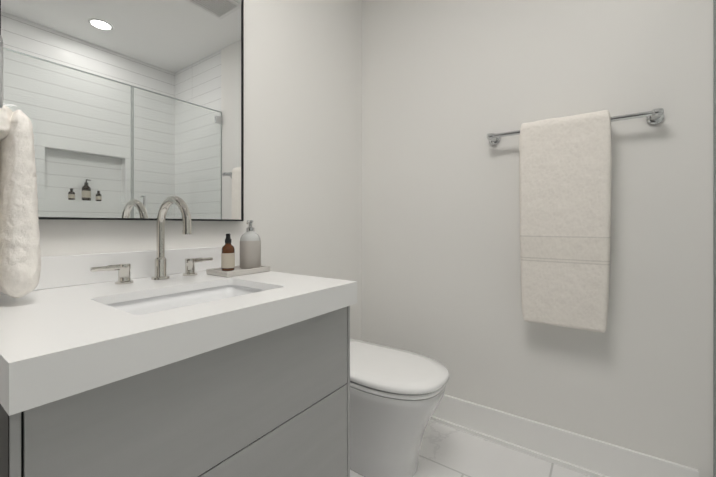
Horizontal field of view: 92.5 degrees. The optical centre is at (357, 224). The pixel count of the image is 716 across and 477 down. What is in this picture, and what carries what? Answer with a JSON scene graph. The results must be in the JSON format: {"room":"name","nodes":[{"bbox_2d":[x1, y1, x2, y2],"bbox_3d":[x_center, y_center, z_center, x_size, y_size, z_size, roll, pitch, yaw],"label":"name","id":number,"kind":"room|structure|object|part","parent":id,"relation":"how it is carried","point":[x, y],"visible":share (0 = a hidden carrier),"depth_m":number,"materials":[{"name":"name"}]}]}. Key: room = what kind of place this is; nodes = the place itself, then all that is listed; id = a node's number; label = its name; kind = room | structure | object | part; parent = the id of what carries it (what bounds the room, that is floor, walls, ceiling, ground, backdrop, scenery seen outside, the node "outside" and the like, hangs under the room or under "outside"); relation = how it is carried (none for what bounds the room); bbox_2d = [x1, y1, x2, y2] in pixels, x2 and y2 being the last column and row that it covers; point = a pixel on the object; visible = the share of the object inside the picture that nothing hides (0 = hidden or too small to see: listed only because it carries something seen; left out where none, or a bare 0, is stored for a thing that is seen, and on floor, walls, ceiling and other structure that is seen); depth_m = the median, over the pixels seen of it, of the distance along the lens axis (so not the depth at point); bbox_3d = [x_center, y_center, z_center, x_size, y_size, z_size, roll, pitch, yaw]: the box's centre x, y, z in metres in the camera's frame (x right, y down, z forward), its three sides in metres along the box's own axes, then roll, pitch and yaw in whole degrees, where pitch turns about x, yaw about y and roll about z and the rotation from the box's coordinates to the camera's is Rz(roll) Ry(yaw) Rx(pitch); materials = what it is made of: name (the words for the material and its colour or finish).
{"room":"bathroom","nodes":[
{"label":"bathroom","id":0,"kind":"room"},
{"bbox_2d":[0,0,361,340],"bbox_3d":[-0.725,-0.239,1.130,0.134,2.580,2.700,0,0,35],"label":"wall","id":1,"kind":"structure","parent":0,"point":[132,109],"depth_m":1.23,"materials":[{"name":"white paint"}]},
{"bbox_2d":[0,35,40,297],"bbox_3d":[-0.805,-0.118,0.750,0.240,0.563,0.139,0,0,35],"label":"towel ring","id":2,"kind":"object","parent":1,"relation":"attached to","point":[20,260],"visible":1,"depth_m":0.71,"materials":[{"name":"white fabric"}]},
{"bbox_2d":[350,420,590,476],"bbox_3d":[0.305,1.101,0.400,2.660,0.100,2.700,0,0,35],"label":"floor","id":3,"kind":"structure","parent":0,"point":[446,451],"depth_m":1.52,"materials":[{"name":"tile"}]},
{"bbox_2d":[0,246,356,476],"bbox_3d":[-0.467,0.568,0.902,0.615,0.966,0.740,0,0,35],"label":"bathroom vanity","id":4,"kind":"object","parent":3,"relation":"on","point":[201,373],"visible":0.94,"depth_m":0.68,"materials":[{"name":"white stone"}]},
{"bbox_2d":[0,246,234,293],"bbox_3d":[-0.711,0.128,1.075,0.018,0.085,0.740,0,0,35],"label":"backsplash","id":5,"kind":"structure","parent":4,"relation":"on","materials":[{"name":"white stone"}]},
{"bbox_2d":[0,270,356,415],"bbox_3d":[-0.467,0.204,0.902,0.615,0.065,0.740,0,0,35],"label":"countertop","id":6,"kind":"structure","parent":4,"relation":"on","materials":[{"name":"white stone"}]},
{"bbox_2d":[90,196,212,283],"bbox_3d":[-0.562,0.042,1.031,0.196,0.257,0.355,0,0,35],"label":"faucet","id":7,"kind":"object","parent":6,"relation":"on","point":[123,269],"visible":1,"depth_m":1.06,"materials":[{"name":"silver metal"}]},
{"bbox_3d":[-0.694,0.143,0.970,0.045,0.056,0.102,0,0,35],"label":"handle","id":8,"kind":"part","parent":7,"relation":"part of","materials":[{"name":"silver metal"}]},
{"bbox_3d":[-0.560,0.042,1.034,0.196,0.257,0.051,0,0,35],"label":"spout","id":9,"kind":"part","parent":7,"relation":"part of","materials":[{"name":"silver metal"}]},
{"bbox_3d":[-0.548,0.143,1.176,0.045,0.056,0.102,0,0,35],"label":"handle","id":10,"kind":"part","parent":7,"relation":"part of","materials":[{"name":"silver metal"}]},
{"bbox_2d":[106,285,265,314],"bbox_3d":[-0.409,0.259,0.867,0.315,0.135,0.432,0,0,35],"label":"sink","id":11,"kind":"object","parent":6,"relation":"in","point":[155,301],"depth_m":0.95,"materials":[{"name":"white ceramic"}]},
{"bbox_2d":[206,265,269,276],"bbox_3d":[-0.417,0.162,1.205,0.120,0.018,0.178,0,0,35],"label":"tray","id":12,"kind":"object","parent":6,"relation":"on","point":[238,271],"visible":0.77,"depth_m":1.16,"materials":[{"name":"grey stone"}]},
{"bbox_2d":[221,234,234,270],"bbox_3d":[-0.445,0.095,1.175,0.043,0.126,0.043,0,0,35],"label":"bottle","id":13,"kind":"object","parent":12,"relation":"on","point":[228,256],"visible":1,"depth_m":1.16,"materials":[{"name":"brown glass"}]},
{"bbox_2d":[240,220,260,268],"bbox_3d":[-0.392,0.071,1.247,0.074,0.173,0.074,0,0,35],"label":"soap dispenser","id":14,"kind":"object","parent":12,"relation":"on","point":[250,249],"visible":1,"depth_m":1.22,"materials":[{"name":"grey ceramic"}]},
{"bbox_2d":[350,339,448,476],"bbox_3d":[0.058,0.829,1.553,0.700,0.445,0.384,0,0,35],"label":"toilet","id":15,"kind":"object","parent":3,"relation":"on","point":[396,395],"visible":0.79,"depth_m":1.37,"materials":[{"name":"white ceramic"}]},
{"bbox_3d":[0.095,0.651,1.527,0.589,0.016,0.372,0,0,35],"label":"seat","id":16,"kind":"part","parent":15,"relation":"part of","materials":[{"name":"white plastic"}]},
{"bbox_3d":[0.089,0.621,1.531,0.625,0.029,0.384,0,0,35],"label":"lid","id":17,"kind":"part","parent":15,"relation":"part of","materials":[{"name":"white plastic"}]},
{"bbox_2d":[362,0,712,476],"bbox_3d":[0.687,-0.239,1.723,1.554,2.580,0.100,0,0,35],"label":"wall","id":18,"kind":"structure","parent":0,"point":[448,86],"depth_m":1.57,"materials":[{"name":"white paint"}]},
{"bbox_2d":[430,394,698,476],"bbox_3d":[0.631,0.976,1.685,1.504,0.150,0.026,0,0,35],"label":"baseboard","id":19,"kind":"structure","parent":18,"relation":"attached to","point":[589,456],"depth_m":1.49,"materials":[{"name":"white"}]},
{"bbox_2d":[487,108,663,332],"bbox_3d":[0.875,-0.013,1.452,0.647,0.877,0.122,0,0,35],"label":"towel rail","id":20,"kind":"object","parent":18,"relation":"attached to","point":[565,166],"visible":1,"depth_m":1.40,"materials":[{"name":"beige fabric"}]},
{"bbox_2d":[519,110,611,332],"bbox_3d":[0.860,-0.013,1.440,0.332,0.877,0.087,0,0,35],"label":"towel","id":21,"kind":"object","parent":20,"relation":"hanging from","point":[565,163],"depth_m":1.40,"materials":[{"name":"white fabric"}]},
{"bbox_2d":[713,0,715,476],"bbox_3d":[1.287,0.005,1.232,0.012,1.968,0.004,0,0,35],"label":"channel","id":22,"kind":"object","parent":18,"relation":"attached to","point":[714,252],"visible":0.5,"depth_m":1.23,"materials":[{"name":"silver metal"}]},
{"bbox_2d":[714,3,715,475],"bbox_3d":[1.087,0.009,0.950,0.010,1.962,0.686,0,0,35],"label":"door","id":23,"kind":"structure","parent":22,"relation":"attached to","point":[714,224],"depth_m":1.23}
]}

